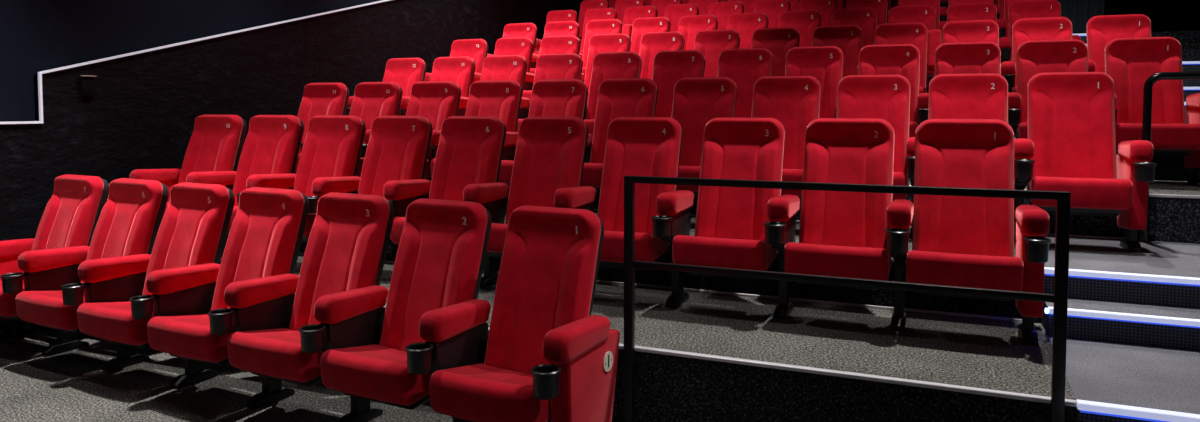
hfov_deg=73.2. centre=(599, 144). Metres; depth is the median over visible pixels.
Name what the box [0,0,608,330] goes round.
wall
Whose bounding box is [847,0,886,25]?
seat
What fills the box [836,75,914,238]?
seat
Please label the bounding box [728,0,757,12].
seat
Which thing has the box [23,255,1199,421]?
floor
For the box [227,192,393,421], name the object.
seat
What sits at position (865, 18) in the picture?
seat
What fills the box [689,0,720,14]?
seat
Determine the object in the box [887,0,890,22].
seat
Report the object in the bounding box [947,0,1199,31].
wall
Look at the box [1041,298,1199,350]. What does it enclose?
step
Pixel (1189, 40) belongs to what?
floor
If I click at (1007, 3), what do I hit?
seat
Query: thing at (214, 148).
seat
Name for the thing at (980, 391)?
trim
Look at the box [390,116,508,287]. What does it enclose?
seat
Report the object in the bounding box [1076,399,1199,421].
trim
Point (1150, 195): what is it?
trim
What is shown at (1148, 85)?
handrail
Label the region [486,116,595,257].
seat
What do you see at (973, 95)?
seat
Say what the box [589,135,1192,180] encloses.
floor
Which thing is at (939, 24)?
seat
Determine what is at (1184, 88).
trim
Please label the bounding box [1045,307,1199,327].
trim
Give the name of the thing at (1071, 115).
seat
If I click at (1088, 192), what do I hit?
seat cushion
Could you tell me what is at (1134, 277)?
trim
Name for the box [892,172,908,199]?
seat cushion
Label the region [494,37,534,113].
seat
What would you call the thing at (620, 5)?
seat
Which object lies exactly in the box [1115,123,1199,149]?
seat cushion
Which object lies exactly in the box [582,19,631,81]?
seat
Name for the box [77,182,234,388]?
seat
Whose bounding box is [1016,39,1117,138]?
seat
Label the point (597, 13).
seat
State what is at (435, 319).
seat
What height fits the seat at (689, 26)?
1.025 m
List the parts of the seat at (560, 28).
backrest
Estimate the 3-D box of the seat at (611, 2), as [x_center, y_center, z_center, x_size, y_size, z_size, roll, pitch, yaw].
[0.267,-2.029,13.176,0.690,1.025,0.687,1,3,23]
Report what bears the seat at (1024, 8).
on the floor
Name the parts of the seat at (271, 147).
backrest, armrest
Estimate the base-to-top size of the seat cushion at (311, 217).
0.172 m
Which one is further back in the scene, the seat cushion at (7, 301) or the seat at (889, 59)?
the seat at (889, 59)
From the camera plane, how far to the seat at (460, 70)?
7.94 m
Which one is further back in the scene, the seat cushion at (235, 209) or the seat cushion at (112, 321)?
the seat cushion at (235, 209)
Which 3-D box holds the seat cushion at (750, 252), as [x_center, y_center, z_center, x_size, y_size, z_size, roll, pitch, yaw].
[0.653,0.553,4.228,0.484,0.172,0.355,1,3,23]
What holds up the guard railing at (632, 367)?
attached to the floor at (984, 353)
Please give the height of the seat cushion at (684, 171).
0.172 m
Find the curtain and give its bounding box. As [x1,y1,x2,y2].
[1057,0,1104,33]
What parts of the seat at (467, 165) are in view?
backrest, armrest, leg, frame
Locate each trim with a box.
[299,252,1021,321]
[488,327,1076,406]
[593,209,1124,238]
[909,185,1199,198]
[1044,267,1199,285]
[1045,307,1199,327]
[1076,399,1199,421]
[1182,61,1199,64]
[1183,87,1199,89]
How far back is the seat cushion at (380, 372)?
3.34 m
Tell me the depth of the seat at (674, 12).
10.58 m
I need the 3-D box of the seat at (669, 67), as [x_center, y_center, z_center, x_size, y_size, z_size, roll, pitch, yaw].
[0.643,-0.307,6.875,0.592,1.025,0.687,1,3,23]
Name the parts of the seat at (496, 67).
backrest, frame, armrest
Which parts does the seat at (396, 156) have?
backrest, armrest, frame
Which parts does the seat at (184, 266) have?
seat, armrest, frame, backrest, leg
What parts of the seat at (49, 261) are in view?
seat, panel, leg, armrest, frame, armrest, leg, backrest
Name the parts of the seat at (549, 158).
seat, backrest, armrest, frame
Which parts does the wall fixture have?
plate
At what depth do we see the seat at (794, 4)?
11.07 m
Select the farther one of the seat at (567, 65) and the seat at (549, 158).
the seat at (567, 65)
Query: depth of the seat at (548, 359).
3.35 m
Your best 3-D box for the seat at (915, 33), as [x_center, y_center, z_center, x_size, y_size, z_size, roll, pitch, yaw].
[2.724,-0.600,7.222,0.590,1.025,0.687,1,3,23]
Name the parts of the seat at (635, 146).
seat, backrest, armrest, frame, leg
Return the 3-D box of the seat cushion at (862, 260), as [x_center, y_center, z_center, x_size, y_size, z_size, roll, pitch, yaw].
[1.181,0.564,4.003,0.484,0.172,0.355,1,3,23]
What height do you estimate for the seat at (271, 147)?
1.025 m
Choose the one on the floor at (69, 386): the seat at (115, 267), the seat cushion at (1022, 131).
the seat at (115, 267)
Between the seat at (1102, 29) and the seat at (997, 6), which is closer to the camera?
the seat at (1102, 29)
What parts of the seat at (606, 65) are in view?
backrest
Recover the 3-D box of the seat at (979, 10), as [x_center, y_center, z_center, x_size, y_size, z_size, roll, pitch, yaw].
[3.738,-0.925,8.012,0.582,1.025,0.687,1,3,23]
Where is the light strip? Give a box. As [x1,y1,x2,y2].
[0,0,389,123]
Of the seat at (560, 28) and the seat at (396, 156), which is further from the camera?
the seat at (560, 28)
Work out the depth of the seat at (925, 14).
8.41 m
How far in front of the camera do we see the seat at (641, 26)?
9.55 m
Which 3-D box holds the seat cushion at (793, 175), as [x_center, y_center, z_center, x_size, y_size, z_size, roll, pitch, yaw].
[1.136,0.230,5.265,0.484,0.172,0.355,1,3,23]
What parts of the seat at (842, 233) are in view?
seat, backrest, leg, frame, armrest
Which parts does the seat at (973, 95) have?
backrest, leg, frame, armrest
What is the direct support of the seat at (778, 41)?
on the floor at (1171, 168)
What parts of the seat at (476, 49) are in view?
armrest, backrest, armrest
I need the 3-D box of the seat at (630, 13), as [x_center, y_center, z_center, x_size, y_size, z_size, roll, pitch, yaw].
[0.487,-1.338,10.618,0.585,1.025,0.687,1,3,23]
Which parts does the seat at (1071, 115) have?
backrest, seat, leg, panel, armrest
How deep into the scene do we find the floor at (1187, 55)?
8.55 m
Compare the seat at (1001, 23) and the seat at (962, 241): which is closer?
the seat at (962, 241)
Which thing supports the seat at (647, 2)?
on the floor at (1189, 40)
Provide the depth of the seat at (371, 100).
6.90 m
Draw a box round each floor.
[0,327,452,421]
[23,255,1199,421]
[226,211,1199,322]
[292,174,1199,243]
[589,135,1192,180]
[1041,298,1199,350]
[1080,36,1086,43]
[1151,31,1199,49]
[1182,49,1199,60]
[1182,64,1199,71]
[1183,80,1199,86]
[1184,89,1199,101]
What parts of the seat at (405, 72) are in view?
armrest, backrest, frame, armrest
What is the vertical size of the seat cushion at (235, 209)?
0.172 m
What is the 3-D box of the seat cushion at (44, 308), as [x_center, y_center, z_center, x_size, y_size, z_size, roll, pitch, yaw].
[-3.016,0.915,4.589,0.484,0.172,0.355,1,3,28]
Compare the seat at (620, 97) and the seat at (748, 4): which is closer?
the seat at (620, 97)
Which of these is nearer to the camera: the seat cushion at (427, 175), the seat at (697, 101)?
the seat at (697, 101)
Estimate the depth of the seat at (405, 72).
8.17 m
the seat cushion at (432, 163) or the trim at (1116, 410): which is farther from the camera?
the seat cushion at (432, 163)
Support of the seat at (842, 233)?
on the floor at (984, 353)
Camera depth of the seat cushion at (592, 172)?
5.59 m
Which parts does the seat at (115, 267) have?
seat, armrest, frame, backrest, leg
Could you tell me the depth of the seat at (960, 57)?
6.14 m
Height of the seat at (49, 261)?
1.025 m
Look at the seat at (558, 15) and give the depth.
11.25 m
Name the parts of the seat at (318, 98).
backrest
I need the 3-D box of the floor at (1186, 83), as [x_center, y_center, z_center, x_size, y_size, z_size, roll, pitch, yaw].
[6.427,-0.619,7.859,2.150,0.150,1.124,1,3,23]
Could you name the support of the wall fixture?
attached to the wall at (144, 108)
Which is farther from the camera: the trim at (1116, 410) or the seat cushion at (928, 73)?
the seat cushion at (928, 73)
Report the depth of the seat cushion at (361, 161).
6.43 m
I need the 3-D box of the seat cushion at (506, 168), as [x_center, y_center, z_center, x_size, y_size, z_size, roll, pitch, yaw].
[-0.480,0.197,5.953,0.484,0.172,0.355,1,3,23]
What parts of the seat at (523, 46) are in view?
backrest, frame, armrest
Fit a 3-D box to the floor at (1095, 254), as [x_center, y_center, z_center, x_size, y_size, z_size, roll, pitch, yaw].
[1.249,0.757,5.144,9.500,0.376,1.234,1,3,23]
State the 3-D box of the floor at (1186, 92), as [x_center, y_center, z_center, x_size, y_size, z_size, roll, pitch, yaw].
[6.157,-0.436,7.234,2.150,0.163,0.280,1,3,23]
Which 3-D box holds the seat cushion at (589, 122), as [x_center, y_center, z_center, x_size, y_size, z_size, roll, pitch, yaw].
[-0.009,-0.136,7.000,0.484,0.172,0.355,1,3,23]
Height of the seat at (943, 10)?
1.025 m
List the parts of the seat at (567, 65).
backrest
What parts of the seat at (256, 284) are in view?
seat, backrest, armrest, frame, leg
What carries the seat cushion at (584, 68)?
on the seat at (604, 26)
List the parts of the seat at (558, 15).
armrest, backrest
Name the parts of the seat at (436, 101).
backrest, frame, armrest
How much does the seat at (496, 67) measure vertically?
1.025 m
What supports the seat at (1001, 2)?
on the floor at (1187, 55)
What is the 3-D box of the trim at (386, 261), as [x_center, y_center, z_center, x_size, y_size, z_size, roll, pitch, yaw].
[-0.591,0.834,5.254,6.010,0.012,0.019,1,3,23]
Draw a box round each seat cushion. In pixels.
[0,280,24,316]
[15,290,84,329]
[77,302,153,344]
[147,314,231,361]
[227,328,323,381]
[228,206,237,230]
[294,154,300,173]
[303,213,315,236]
[320,344,431,404]
[356,158,363,176]
[390,216,404,243]
[424,159,430,178]
[429,363,551,421]
[430,158,435,176]
[487,223,507,252]
[498,160,513,182]
[516,119,523,131]
[522,90,531,106]
[529,68,535,82]
[581,163,603,186]
[582,67,585,81]
[584,119,594,138]
[600,230,667,262]
[672,235,776,270]
[676,166,700,191]
[781,169,802,195]
[784,242,891,280]
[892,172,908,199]
[906,250,1023,290]
[909,122,917,137]
[919,87,926,93]
[926,60,934,75]
[1016,122,1027,138]
[1027,176,1132,209]
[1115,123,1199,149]
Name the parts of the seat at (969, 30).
backrest, armrest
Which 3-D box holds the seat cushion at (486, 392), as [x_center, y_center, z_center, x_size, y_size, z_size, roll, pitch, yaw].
[-0.395,0.982,3.217,0.484,0.172,0.355,1,3,28]
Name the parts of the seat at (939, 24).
backrest, armrest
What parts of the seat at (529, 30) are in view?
backrest, frame, armrest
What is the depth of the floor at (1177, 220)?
4.89 m
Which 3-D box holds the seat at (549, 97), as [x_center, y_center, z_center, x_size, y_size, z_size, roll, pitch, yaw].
[-0.377,0.015,6.061,0.583,1.025,0.687,1,3,23]
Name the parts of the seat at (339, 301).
seat, backrest, armrest, frame, leg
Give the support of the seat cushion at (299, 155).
on the seat at (318, 98)
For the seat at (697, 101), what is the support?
on the floor at (1095, 254)
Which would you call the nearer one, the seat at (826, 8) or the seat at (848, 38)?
the seat at (848, 38)
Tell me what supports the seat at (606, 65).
on the floor at (1177, 220)
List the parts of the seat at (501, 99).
backrest, frame, armrest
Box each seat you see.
[0,174,108,355]
[15,178,168,371]
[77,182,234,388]
[130,114,246,256]
[147,187,309,408]
[227,115,303,234]
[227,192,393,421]
[293,115,365,241]
[294,82,349,173]
[320,198,491,421]
[345,58,426,115]
[349,82,402,177]
[358,116,432,244]
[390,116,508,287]
[406,81,460,180]
[424,39,487,81]
[429,205,619,421]
[430,56,475,115]
[430,80,522,213]
[480,55,529,118]
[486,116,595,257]
[487,23,538,67]
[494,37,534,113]
[498,79,591,187]
[516,53,584,131]
[522,35,583,110]
[529,21,581,82]
[534,10,579,54]
[578,0,608,47]
[579,8,616,55]
[581,78,657,192]
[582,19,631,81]
[584,33,630,110]
[584,52,641,143]
[597,117,693,307]
[608,0,616,8]
[615,0,644,24]
[623,6,657,25]
[630,17,669,53]
[639,31,684,79]
[644,0,651,5]
[651,0,681,16]
[652,50,704,116]
[664,3,698,31]
[671,77,736,196]
[672,118,799,318]
[678,15,717,49]
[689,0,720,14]
[694,29,739,76]
[708,1,743,29]
[717,48,772,117]
[727,12,768,48]
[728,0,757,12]
[751,27,799,75]
[751,76,820,201]
[753,0,789,27]
[778,10,820,46]
[784,118,913,330]
[785,46,842,117]
[788,0,800,10]
[799,0,837,25]
[812,25,862,77]
[832,7,876,47]
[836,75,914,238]
[837,0,844,8]
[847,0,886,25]
[858,44,928,137]
[874,22,940,93]
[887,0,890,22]
[888,5,941,81]
[891,0,897,7]
[898,0,946,38]
[906,119,1050,344]
[928,73,1034,244]
[934,42,1021,134]
[940,0,947,6]
[940,7,947,20]
[942,20,1015,92]
[947,2,1011,63]
[948,0,999,19]
[949,0,1006,37]
[998,0,1003,18]
[1004,0,1066,36]
[1008,0,1080,60]
[1012,17,1094,92]
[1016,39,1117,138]
[1027,72,1156,251]
[1086,14,1151,72]
[1104,37,1199,186]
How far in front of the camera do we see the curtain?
11.12 m
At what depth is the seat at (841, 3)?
10.83 m
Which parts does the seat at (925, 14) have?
backrest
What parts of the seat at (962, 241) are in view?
seat, backrest, leg, panel, armrest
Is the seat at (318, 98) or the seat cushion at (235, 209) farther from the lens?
the seat at (318, 98)
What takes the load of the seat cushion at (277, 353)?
on the seat at (339, 301)
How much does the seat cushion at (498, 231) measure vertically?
0.172 m
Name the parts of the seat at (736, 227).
seat, backrest, frame, armrest, leg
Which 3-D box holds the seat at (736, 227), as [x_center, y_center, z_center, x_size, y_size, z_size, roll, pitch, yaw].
[0.757,0.372,4.335,0.584,1.025,0.687,1,3,23]
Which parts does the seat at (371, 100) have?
armrest, backrest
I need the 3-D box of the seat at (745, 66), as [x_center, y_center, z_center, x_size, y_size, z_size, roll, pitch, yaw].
[1.183,-0.296,6.645,0.584,1.025,0.687,1,3,23]
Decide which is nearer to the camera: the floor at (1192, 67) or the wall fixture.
the wall fixture
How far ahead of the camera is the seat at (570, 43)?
8.76 m
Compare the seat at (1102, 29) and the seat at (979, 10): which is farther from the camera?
the seat at (979, 10)
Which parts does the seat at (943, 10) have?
armrest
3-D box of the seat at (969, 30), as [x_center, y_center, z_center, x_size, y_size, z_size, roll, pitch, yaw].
[3.258,-0.589,6.995,0.580,1.025,0.687,1,3,23]
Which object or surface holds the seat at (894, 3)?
on the floor at (1189, 40)
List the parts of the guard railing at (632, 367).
post, mounting plate, mounting plate, post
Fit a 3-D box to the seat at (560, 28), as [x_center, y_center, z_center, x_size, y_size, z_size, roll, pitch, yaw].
[-0.534,-1.014,9.830,0.583,1.025,0.687,1,3,23]
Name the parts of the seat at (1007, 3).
backrest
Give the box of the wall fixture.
[80,75,96,95]
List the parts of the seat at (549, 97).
backrest, frame, armrest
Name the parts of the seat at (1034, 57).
backrest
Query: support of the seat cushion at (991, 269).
on the seat at (962, 241)
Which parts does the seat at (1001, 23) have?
backrest, armrest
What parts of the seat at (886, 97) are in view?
backrest, armrest, frame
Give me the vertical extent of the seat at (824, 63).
1.025 m
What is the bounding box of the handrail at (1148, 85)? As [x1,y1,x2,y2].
[1139,72,1199,241]
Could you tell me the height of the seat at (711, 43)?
1.025 m
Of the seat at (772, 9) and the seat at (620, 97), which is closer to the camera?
the seat at (620, 97)
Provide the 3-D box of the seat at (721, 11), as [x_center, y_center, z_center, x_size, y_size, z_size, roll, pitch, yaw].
[1.567,-1.316,10.159,0.591,1.025,0.687,1,3,23]
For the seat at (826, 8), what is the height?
1.025 m
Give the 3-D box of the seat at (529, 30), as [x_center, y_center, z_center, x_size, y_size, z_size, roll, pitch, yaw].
[-1.120,-1.026,10.079,0.696,1.025,0.687,1,3,23]
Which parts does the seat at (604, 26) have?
backrest, armrest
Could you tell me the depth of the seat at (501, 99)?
6.43 m
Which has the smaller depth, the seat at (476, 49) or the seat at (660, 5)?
the seat at (476, 49)
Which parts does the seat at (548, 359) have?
seat, backrest, armrest, panel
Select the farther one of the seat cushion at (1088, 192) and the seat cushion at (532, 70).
the seat cushion at (532, 70)
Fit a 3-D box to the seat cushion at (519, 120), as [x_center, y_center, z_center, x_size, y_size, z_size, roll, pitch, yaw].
[-0.546,-0.147,7.229,0.484,0.172,0.355,1,3,23]
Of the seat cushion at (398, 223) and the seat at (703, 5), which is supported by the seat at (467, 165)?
the seat cushion at (398, 223)
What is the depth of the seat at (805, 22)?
8.85 m
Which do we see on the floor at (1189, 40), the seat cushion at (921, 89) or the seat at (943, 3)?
the seat at (943, 3)
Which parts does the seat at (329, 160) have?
backrest, armrest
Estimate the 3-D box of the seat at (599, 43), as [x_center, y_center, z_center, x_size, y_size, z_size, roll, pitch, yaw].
[0.050,-0.655,8.360,0.592,1.025,0.687,1,3,23]
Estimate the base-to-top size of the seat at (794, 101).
1.025 m
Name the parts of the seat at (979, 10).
backrest, armrest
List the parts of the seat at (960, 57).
backrest, frame, armrest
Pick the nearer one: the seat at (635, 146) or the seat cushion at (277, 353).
the seat cushion at (277, 353)
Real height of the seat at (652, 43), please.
1.025 m
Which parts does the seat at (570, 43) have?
backrest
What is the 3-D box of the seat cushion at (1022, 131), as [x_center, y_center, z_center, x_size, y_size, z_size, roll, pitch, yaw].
[3.189,-0.070,5.640,0.484,0.172,0.355,1,3,23]
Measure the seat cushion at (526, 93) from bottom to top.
0.172 m
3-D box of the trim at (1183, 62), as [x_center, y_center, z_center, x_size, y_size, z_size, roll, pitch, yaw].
[5.880,-0.848,8.427,1.790,0.032,0.040,1,3,23]
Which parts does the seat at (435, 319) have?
seat, backrest, armrest, frame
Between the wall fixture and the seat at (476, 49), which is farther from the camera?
the seat at (476, 49)
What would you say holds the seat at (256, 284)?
on the floor at (69, 386)
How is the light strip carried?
attached to the wall at (144, 108)
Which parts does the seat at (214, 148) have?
armrest, panel, backrest, armrest, frame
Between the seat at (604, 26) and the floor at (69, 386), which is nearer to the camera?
the floor at (69, 386)
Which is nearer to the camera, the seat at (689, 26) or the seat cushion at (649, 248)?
the seat cushion at (649, 248)
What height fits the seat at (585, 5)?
1.025 m
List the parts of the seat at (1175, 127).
backrest, seat, panel, armrest, leg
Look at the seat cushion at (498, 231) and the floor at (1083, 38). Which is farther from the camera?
the floor at (1083, 38)
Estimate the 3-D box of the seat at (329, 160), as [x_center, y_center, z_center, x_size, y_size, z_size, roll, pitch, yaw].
[-1.933,0.316,5.480,0.578,1.025,0.687,1,3,23]
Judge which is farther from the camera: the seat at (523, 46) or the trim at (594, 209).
the seat at (523, 46)
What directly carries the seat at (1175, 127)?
on the floor at (1177, 220)
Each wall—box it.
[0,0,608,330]
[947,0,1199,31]
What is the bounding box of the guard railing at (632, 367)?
[624,176,1070,421]
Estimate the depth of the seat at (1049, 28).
6.97 m
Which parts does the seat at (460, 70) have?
backrest, frame, armrest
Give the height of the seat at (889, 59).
1.025 m
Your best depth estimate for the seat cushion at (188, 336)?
3.87 m
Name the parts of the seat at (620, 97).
backrest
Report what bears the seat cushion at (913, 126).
on the seat at (889, 59)
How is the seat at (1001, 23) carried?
on the floor
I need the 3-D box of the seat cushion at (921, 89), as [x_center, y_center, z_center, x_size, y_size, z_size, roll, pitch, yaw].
[2.618,-0.418,7.116,0.484,0.172,0.355,1,3,23]
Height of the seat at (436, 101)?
1.025 m

